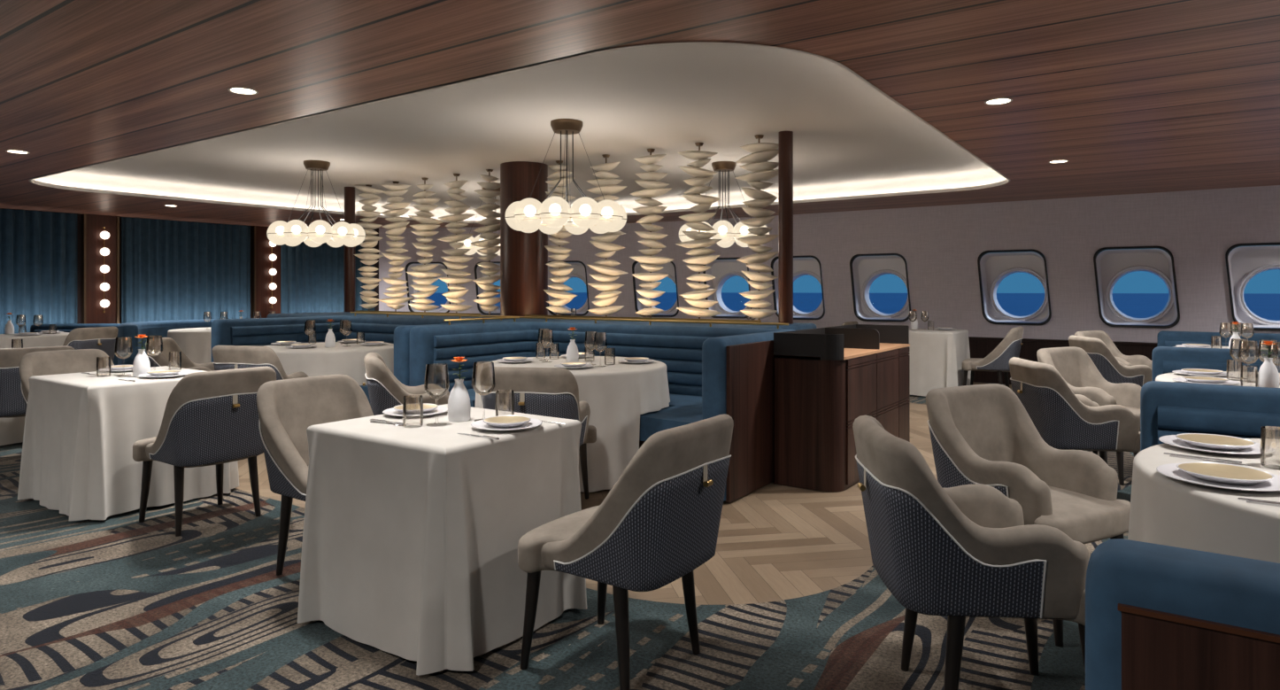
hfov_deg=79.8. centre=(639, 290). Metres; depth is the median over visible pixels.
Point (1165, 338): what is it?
banquette
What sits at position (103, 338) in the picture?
armchair
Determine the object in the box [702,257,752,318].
window
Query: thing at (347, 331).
bowl
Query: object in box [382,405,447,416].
dinner plate
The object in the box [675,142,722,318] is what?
strand
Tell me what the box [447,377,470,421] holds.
bottle vase
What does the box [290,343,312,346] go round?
shallow bowl
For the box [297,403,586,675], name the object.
tablecloth
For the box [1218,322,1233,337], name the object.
bowl
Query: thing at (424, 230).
strand
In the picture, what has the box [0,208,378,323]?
wall
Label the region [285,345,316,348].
dinner plate
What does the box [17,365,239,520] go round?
tablecloth
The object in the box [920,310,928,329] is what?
wine glass
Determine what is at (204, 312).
bowl
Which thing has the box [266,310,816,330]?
plinth
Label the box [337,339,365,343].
dinner plate
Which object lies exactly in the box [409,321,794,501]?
banquette
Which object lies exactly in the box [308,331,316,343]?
tumbler
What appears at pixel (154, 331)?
cushion
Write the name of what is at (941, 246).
wall
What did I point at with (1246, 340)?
bowl
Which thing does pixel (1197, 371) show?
shallow bowl
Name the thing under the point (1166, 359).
banquette
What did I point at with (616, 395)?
tablecloth
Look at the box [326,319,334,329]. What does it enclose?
flower
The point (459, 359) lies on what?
flower
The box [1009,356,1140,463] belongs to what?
armchair
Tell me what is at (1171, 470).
dinner plate
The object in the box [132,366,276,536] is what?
chair
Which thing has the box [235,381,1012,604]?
floor
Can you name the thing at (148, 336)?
bowl
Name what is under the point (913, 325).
bottle vase
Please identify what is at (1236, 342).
bottle vase
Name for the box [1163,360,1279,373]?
cushion
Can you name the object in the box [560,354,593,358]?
dinner plate
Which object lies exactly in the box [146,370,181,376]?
shallow bowl
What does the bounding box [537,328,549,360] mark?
wine glass
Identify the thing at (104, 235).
wall sconce
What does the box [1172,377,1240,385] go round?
dinner plate
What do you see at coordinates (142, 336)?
flower
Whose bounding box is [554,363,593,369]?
dinner plate
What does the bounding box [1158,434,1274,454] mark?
dinner plate
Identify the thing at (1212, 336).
tumbler
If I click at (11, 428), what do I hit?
tablecloth
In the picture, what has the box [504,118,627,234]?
globe chandelier
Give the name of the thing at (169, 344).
armchair
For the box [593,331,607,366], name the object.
wine glass
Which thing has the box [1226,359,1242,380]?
tumbler
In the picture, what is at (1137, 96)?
ceiling
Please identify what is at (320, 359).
tablecloth
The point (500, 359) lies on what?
dinner plate
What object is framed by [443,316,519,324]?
brass rail
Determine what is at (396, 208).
strand
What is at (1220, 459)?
fork
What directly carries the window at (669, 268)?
attached to the wall at (941, 246)
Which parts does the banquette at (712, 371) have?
seat, panel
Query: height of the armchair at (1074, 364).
0.870 m
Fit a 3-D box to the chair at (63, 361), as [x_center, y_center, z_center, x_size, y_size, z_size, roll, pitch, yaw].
[-3.853,0.857,5.263,0.633,0.870,0.561,0,0,35]
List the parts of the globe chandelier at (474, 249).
globe, globe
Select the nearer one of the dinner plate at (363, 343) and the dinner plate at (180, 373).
the dinner plate at (180, 373)
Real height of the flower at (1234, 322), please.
0.158 m
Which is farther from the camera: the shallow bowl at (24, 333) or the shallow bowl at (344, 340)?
the shallow bowl at (24, 333)
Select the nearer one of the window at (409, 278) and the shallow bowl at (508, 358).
the shallow bowl at (508, 358)
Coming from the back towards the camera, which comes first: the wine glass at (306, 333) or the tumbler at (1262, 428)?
the wine glass at (306, 333)
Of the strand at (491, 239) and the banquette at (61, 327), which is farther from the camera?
the banquette at (61, 327)
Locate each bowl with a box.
[18,331,38,334]
[41,330,59,331]
[105,364,132,370]
[114,336,132,358]
[146,335,163,356]
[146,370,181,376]
[203,311,211,321]
[276,340,296,343]
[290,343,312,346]
[304,320,315,335]
[305,319,316,333]
[339,319,349,333]
[341,320,352,335]
[341,339,361,341]
[363,340,384,344]
[393,402,437,413]
[424,362,449,398]
[471,361,495,395]
[482,415,531,426]
[502,356,527,361]
[537,328,549,346]
[540,329,553,347]
[560,362,586,367]
[578,352,588,356]
[584,331,597,350]
[593,331,607,351]
[624,356,648,362]
[920,310,928,321]
[938,326,952,329]
[1175,432,1256,449]
[1176,461,1274,484]
[1180,368,1224,374]
[1181,343,1210,346]
[1181,375,1229,383]
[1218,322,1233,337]
[1229,338,1249,361]
[1237,339,1258,363]
[1267,344,1279,365]
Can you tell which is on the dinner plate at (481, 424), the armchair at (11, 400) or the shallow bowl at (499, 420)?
the shallow bowl at (499, 420)
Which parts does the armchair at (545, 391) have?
pull, panel, backrest, leg, seat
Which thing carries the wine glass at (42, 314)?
on the tablecloth at (57, 339)
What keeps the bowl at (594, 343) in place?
on the wine glass at (605, 339)
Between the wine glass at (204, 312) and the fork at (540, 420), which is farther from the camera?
the wine glass at (204, 312)
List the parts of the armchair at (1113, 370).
panel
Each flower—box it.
[134,334,147,348]
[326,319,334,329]
[451,356,467,379]
[567,326,577,339]
[1232,321,1239,331]
[1259,340,1276,357]
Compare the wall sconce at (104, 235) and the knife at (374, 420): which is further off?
the wall sconce at (104, 235)
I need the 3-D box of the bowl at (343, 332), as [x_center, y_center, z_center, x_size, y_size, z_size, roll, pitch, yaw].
[-2.793,0.360,7.291,0.097,0.136,0.096,0,0,35]
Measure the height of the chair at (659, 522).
0.870 m
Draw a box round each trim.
[28,41,1010,223]
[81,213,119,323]
[251,225,280,317]
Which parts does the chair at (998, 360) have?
leg, leg, seat, backrest, panel, leg, leg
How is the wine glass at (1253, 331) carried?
on the tablecloth at (1243, 347)
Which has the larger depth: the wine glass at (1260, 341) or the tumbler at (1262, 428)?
the wine glass at (1260, 341)
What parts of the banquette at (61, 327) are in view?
seat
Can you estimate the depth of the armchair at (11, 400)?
5.59 m
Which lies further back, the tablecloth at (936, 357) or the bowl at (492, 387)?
the tablecloth at (936, 357)
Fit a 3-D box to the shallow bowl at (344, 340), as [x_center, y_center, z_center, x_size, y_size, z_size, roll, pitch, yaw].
[-2.931,0.508,7.776,0.184,0.024,0.184,0,0,35]
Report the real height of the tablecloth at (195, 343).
0.748 m
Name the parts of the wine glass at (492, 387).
stem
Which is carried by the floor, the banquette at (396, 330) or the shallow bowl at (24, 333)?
the banquette at (396, 330)
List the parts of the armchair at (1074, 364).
backrest, leg, seat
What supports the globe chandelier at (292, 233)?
hanging from the ceiling at (850, 138)
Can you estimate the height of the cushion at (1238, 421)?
0.315 m
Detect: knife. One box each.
[369,418,408,424]
[457,432,499,439]
[1169,454,1254,466]
[1246,499,1279,506]
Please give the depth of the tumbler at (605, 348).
5.46 m
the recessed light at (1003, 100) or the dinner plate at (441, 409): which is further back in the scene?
the recessed light at (1003, 100)
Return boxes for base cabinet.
[773,323,909,491]
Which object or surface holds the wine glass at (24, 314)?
on the tablecloth at (57, 339)
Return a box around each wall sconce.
[100,226,109,312]
[269,241,276,308]
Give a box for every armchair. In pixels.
[0,345,74,417]
[62,326,118,362]
[145,337,214,370]
[211,345,308,379]
[362,352,449,415]
[479,366,596,499]
[852,415,1089,689]
[925,383,1130,646]
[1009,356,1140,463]
[1036,346,1141,485]
[1068,335,1152,386]
[1074,330,1152,368]
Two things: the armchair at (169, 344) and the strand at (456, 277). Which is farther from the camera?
the strand at (456, 277)
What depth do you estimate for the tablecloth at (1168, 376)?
4.70 m
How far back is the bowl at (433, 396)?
3.01 m
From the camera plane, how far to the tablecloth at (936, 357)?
9.22 m
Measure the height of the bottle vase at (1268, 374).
0.168 m
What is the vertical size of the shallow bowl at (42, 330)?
0.024 m
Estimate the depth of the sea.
1058.19 m
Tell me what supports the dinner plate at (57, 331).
on the tablecloth at (57, 339)
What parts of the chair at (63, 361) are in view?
panel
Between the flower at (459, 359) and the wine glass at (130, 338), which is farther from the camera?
the wine glass at (130, 338)
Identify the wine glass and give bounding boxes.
[15,314,26,325]
[32,314,43,325]
[114,336,132,376]
[146,335,163,370]
[203,311,211,329]
[304,320,315,343]
[305,319,316,344]
[339,319,349,344]
[341,320,352,346]
[424,362,449,425]
[471,361,495,421]
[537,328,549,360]
[540,329,553,362]
[584,331,597,364]
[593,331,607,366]
[909,310,917,330]
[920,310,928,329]
[1218,322,1233,348]
[1229,338,1249,378]
[1237,339,1258,382]
[1240,323,1254,338]
[1257,339,1278,362]
[1267,344,1279,385]
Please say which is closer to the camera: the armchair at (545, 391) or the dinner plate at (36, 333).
the armchair at (545, 391)
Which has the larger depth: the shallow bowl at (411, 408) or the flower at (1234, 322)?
the flower at (1234, 322)
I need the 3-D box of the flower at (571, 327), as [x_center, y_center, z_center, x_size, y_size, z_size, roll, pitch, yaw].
[-0.499,0.351,5.651,0.072,0.158,0.071,0,0,35]
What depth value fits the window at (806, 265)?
12.45 m
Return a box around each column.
[344,186,354,311]
[500,161,547,316]
[778,131,793,323]
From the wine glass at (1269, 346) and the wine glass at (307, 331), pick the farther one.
the wine glass at (307, 331)
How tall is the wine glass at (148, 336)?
0.238 m
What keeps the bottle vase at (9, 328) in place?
on the tablecloth at (57, 339)
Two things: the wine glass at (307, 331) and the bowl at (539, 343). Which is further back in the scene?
the wine glass at (307, 331)
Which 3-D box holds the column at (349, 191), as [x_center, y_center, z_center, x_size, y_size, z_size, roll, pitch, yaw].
[-4.112,-0.578,10.847,0.150,1.765,0.150,0,0,35]
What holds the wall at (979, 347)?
attached to the wall at (941, 246)
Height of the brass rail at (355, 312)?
0.046 m
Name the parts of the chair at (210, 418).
leg, leg, seat, panel, backrest, leg, pull, knob, leg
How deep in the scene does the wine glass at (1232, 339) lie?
4.62 m
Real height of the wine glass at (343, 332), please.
0.238 m
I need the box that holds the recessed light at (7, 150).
[5,149,30,154]
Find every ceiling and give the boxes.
[0,0,1279,228]
[32,43,1006,220]
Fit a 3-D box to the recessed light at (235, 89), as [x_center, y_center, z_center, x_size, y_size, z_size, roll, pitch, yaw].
[-2.441,-1.226,4.710,0.170,0.005,0.170,0,0,35]
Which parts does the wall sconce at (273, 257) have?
rod, globe, globe, globe, globe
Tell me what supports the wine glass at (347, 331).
on the tablecloth at (320, 359)
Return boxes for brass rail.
[350,311,788,328]
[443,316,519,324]
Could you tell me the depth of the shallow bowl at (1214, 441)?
2.58 m
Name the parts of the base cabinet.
gallery panel, gallery panel, door, door, door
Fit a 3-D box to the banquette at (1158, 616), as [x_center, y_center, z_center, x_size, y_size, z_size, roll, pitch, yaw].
[2.112,0.858,0.712,2.900,0.845,0.702,0,0,35]
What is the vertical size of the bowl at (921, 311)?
0.136 m
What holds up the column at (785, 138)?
on the floor
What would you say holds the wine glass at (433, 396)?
on the tablecloth at (412, 535)
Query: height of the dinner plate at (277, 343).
0.018 m
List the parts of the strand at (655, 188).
rod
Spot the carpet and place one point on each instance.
(119, 601)
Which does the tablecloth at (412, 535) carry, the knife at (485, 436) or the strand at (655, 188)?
the knife at (485, 436)
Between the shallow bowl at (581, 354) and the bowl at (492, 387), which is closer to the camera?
the bowl at (492, 387)
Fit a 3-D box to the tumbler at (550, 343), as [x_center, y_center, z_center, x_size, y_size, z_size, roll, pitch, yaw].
[-0.665,0.471,5.937,0.077,0.118,0.077,0,0,35]
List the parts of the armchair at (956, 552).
knob, pull, leg, panel, leg, leg, seat, leg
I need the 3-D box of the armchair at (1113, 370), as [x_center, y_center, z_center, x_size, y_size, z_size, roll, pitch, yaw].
[4.351,0.857,7.035,0.663,0.870,0.570,0,0,4]
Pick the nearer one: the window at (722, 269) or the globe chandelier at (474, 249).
the globe chandelier at (474, 249)
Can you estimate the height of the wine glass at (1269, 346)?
0.238 m
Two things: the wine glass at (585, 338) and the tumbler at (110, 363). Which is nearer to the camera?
the tumbler at (110, 363)
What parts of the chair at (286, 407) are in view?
panel, leg, backrest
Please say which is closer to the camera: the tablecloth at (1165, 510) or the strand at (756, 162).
the tablecloth at (1165, 510)
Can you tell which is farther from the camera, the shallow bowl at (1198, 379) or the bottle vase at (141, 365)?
the bottle vase at (141, 365)
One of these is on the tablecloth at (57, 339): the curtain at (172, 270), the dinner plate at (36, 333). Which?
the dinner plate at (36, 333)
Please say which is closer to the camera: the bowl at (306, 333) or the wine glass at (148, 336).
the wine glass at (148, 336)
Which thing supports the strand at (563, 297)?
hanging from the ceiling at (850, 138)
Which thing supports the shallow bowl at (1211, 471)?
on the dinner plate at (1171, 470)
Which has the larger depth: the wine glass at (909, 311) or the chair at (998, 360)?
the wine glass at (909, 311)
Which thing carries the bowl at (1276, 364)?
on the wine glass at (1269, 346)
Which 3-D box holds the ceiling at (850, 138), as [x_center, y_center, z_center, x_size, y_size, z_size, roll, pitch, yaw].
[-1.365,-1.347,9.027,9.970,0.226,7.440,0,0,35]
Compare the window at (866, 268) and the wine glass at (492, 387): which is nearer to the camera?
the wine glass at (492, 387)
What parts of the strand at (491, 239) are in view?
rod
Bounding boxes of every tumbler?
[11,339,23,347]
[96,356,111,377]
[168,351,181,370]
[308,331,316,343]
[402,394,423,427]
[495,389,514,416]
[535,342,545,358]
[548,343,559,359]
[584,346,594,360]
[604,347,615,364]
[927,320,933,330]
[1210,336,1221,347]
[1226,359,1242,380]
[1240,365,1257,386]
[1260,425,1279,470]
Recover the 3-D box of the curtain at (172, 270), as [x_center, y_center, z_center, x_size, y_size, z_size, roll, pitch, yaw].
[-7.991,0.025,13.615,0.089,2.490,2.170,0,0,35]
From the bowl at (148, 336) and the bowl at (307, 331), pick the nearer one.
the bowl at (148, 336)
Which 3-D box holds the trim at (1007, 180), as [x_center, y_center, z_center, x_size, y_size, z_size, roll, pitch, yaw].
[-1.365,-1.244,9.027,9.970,0.041,7.440,0,0,35]
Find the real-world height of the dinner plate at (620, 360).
0.018 m
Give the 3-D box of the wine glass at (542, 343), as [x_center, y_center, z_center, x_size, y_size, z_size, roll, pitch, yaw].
[-0.690,0.411,5.674,0.097,0.238,0.096,0,0,35]
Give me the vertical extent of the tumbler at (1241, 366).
0.118 m
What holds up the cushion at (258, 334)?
on the banquette at (396, 330)
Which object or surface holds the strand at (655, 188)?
hanging from the ceiling at (850, 138)
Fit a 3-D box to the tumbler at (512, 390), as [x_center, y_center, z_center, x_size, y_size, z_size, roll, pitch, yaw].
[-0.555,0.471,3.147,0.077,0.118,0.077,0,0,35]
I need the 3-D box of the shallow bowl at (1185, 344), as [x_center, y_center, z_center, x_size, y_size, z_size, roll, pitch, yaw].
[5.119,0.508,7.049,0.216,0.024,0.216,0,0,35]
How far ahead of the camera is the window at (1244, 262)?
9.21 m
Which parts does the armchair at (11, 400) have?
panel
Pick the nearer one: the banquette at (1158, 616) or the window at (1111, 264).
the banquette at (1158, 616)
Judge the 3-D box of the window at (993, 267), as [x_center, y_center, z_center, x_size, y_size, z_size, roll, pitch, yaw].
[5.226,-0.045,10.660,0.924,1.030,0.324,0,0,35]
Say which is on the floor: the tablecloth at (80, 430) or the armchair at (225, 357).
the armchair at (225, 357)
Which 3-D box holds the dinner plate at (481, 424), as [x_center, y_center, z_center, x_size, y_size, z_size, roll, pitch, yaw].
[-0.514,0.521,2.961,0.272,0.018,0.272,0,0,35]
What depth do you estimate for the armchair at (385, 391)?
4.87 m
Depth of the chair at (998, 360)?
8.79 m
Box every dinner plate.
[13,332,40,335]
[38,331,63,333]
[98,367,132,371]
[138,371,189,377]
[271,341,300,345]
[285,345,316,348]
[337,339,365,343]
[359,342,388,346]
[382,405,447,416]
[470,417,542,431]
[496,358,533,362]
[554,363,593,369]
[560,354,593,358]
[617,359,655,363]
[933,328,956,330]
[1156,462,1279,491]
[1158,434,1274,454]
[1172,370,1233,377]
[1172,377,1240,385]
[1176,344,1217,347]
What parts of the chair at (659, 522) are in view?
leg, seat, leg, leg, backrest, panel, leg, pull, knob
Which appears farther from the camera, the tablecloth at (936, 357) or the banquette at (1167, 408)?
the tablecloth at (936, 357)
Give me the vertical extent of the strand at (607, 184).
1.765 m
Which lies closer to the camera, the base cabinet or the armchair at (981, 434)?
the armchair at (981, 434)
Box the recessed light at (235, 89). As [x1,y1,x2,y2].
[227,86,258,94]
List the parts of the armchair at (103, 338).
backrest, panel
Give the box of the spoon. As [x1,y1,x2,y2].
[370,420,406,425]
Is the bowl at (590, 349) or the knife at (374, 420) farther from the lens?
the bowl at (590, 349)
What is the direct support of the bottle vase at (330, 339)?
on the tablecloth at (320, 359)
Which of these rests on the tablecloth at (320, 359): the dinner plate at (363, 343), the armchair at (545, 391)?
the dinner plate at (363, 343)
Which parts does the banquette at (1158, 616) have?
panel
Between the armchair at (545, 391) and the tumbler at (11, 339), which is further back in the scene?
the tumbler at (11, 339)
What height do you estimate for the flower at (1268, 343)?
0.158 m
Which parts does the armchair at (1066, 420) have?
panel, leg, seat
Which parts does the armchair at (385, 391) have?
panel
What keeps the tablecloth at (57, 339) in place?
on the floor
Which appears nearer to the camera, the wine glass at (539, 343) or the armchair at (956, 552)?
the armchair at (956, 552)
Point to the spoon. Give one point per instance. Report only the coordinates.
(397, 424)
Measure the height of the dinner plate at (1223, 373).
0.019 m
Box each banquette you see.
[30,323,122,365]
[117,318,220,364]
[210,315,512,405]
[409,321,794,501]
[1085,538,1279,689]
[1140,380,1279,450]
[1152,346,1279,380]
[1157,330,1279,347]
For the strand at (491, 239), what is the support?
hanging from the ceiling at (850, 138)
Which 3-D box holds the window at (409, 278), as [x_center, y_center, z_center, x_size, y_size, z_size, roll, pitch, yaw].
[-4.139,-0.045,15.152,0.924,1.030,0.324,0,0,6]
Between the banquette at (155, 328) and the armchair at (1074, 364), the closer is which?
the armchair at (1074, 364)
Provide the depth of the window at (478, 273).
14.91 m
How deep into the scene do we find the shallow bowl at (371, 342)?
7.37 m
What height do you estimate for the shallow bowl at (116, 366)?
0.024 m
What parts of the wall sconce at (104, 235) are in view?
rod, globe, globe, globe, globe, globe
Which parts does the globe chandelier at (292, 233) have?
globe, globe, globe, globe, cord, cord, globe, cord, globe, cord, cord, cord, globe, globe, globe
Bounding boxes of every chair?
[19,348,114,410]
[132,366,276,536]
[256,374,373,575]
[517,413,733,689]
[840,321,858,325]
[962,326,1023,386]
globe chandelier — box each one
[266,160,365,246]
[454,187,500,255]
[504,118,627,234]
[678,161,769,247]
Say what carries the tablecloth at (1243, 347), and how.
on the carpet
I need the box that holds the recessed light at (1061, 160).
[1048,159,1068,162]
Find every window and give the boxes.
[405,262,450,312]
[474,261,500,315]
[547,260,589,315]
[632,260,678,316]
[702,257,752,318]
[771,254,825,319]
[849,253,910,322]
[977,248,1051,324]
[1093,246,1179,328]
[1225,242,1279,331]
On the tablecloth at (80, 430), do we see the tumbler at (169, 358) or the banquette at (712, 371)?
the tumbler at (169, 358)
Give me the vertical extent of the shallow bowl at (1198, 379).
0.024 m
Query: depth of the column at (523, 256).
8.69 m
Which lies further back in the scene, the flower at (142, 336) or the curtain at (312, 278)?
the curtain at (312, 278)
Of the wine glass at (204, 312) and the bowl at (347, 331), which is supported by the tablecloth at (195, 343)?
the wine glass at (204, 312)
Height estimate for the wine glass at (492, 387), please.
0.238 m
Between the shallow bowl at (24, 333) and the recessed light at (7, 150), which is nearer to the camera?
the recessed light at (7, 150)
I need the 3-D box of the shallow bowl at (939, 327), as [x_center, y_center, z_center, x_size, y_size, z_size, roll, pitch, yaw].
[3.844,0.478,9.650,0.184,0.024,0.184,0,0,35]
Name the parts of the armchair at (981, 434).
panel, backrest, leg, seat, leg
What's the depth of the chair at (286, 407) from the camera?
3.58 m
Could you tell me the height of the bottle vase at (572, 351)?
0.168 m
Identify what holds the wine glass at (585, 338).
on the tablecloth at (616, 395)
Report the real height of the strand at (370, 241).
1.765 m
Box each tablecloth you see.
[0,331,69,348]
[0,347,25,445]
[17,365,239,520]
[167,327,210,363]
[264,341,393,385]
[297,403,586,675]
[474,355,670,492]
[908,328,971,396]
[1127,438,1279,562]
[1155,370,1279,387]
[1176,346,1279,349]
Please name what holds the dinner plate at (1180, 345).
on the tablecloth at (1243, 347)
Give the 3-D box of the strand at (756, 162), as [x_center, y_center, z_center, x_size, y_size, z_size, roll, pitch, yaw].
[1.129,-0.578,7.226,0.461,1.765,0.252,0,0,6]
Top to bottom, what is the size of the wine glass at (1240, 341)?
0.238 m
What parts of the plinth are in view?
light strip, light strip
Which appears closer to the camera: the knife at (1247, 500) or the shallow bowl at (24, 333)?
the knife at (1247, 500)
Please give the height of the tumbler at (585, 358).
0.118 m
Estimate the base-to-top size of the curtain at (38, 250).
2.490 m
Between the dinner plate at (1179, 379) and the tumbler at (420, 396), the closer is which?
the tumbler at (420, 396)
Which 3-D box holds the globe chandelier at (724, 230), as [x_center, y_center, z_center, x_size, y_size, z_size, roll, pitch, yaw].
[0.962,-0.986,8.776,1.053,0.948,1.051,0,0,35]
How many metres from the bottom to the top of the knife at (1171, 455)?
0.006 m
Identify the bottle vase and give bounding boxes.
[4,320,14,333]
[132,348,150,377]
[324,328,335,346]
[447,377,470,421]
[566,339,578,362]
[910,316,917,329]
[1228,331,1241,348]
[1257,357,1279,387]
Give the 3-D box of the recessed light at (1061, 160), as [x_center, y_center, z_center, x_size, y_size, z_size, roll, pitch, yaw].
[3.984,-1.226,7.289,0.170,0.005,0.170,0,0,35]
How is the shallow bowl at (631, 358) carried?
on the dinner plate at (620, 360)
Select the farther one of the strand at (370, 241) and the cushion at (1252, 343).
the strand at (370, 241)
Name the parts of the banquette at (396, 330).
seat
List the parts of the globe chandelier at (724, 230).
globe, globe, cord, cord, cord, globe, globe, cord, cord, cord, globe, globe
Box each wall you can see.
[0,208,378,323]
[378,185,1279,342]
[968,336,1157,384]
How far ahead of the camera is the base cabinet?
5.04 m
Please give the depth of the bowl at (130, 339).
4.76 m
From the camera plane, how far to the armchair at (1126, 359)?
7.94 m
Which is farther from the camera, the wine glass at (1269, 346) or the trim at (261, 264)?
the trim at (261, 264)
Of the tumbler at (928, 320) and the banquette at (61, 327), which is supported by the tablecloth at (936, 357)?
the tumbler at (928, 320)
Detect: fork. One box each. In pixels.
[539,419,565,424]
[1164,452,1241,462]
[1237,497,1279,502]
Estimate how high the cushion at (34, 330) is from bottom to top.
0.300 m
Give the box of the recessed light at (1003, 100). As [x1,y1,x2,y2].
[984,97,1012,104]
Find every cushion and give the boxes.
[33,329,117,350]
[138,324,211,354]
[231,322,407,346]
[433,330,709,395]
[1157,405,1279,444]
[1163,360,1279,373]
[1164,340,1279,347]
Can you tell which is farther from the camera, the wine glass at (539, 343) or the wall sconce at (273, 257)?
the wall sconce at (273, 257)
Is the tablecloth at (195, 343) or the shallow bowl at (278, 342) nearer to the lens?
the shallow bowl at (278, 342)
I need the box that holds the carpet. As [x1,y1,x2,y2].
[0,394,1140,689]
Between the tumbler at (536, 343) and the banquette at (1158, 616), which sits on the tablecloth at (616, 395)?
the tumbler at (536, 343)
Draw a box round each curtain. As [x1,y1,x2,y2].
[0,208,77,333]
[121,216,250,323]
[280,229,374,313]
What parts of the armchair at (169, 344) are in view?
panel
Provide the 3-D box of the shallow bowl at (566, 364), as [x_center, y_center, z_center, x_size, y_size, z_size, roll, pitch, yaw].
[-0.453,0.508,5.243,0.184,0.024,0.184,0,0,35]
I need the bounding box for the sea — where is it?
[413,292,1279,327]
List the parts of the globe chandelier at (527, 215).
globe, globe, globe, globe, cord, globe, cord, globe, cord, cord, globe, globe, globe, globe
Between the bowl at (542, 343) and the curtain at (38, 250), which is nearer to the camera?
the bowl at (542, 343)
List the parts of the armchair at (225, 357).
panel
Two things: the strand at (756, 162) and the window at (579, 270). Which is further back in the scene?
the window at (579, 270)
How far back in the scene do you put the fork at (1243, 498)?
1.93 m
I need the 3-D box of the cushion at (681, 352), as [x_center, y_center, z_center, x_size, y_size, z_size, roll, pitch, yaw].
[-0.309,0.608,5.934,2.550,0.485,1.140,0,0,35]
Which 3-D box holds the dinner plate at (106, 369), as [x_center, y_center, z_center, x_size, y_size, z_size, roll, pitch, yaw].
[-3.406,0.521,5.039,0.272,0.018,0.272,0,0,35]
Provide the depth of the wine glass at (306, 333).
7.28 m
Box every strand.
[353,184,384,310]
[378,181,414,311]
[406,177,444,311]
[437,173,474,312]
[470,169,500,315]
[543,160,577,315]
[586,154,628,316]
[630,148,674,317]
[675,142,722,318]
[735,134,778,320]
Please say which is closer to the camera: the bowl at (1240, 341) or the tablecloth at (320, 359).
the bowl at (1240, 341)
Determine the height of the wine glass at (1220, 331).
0.238 m

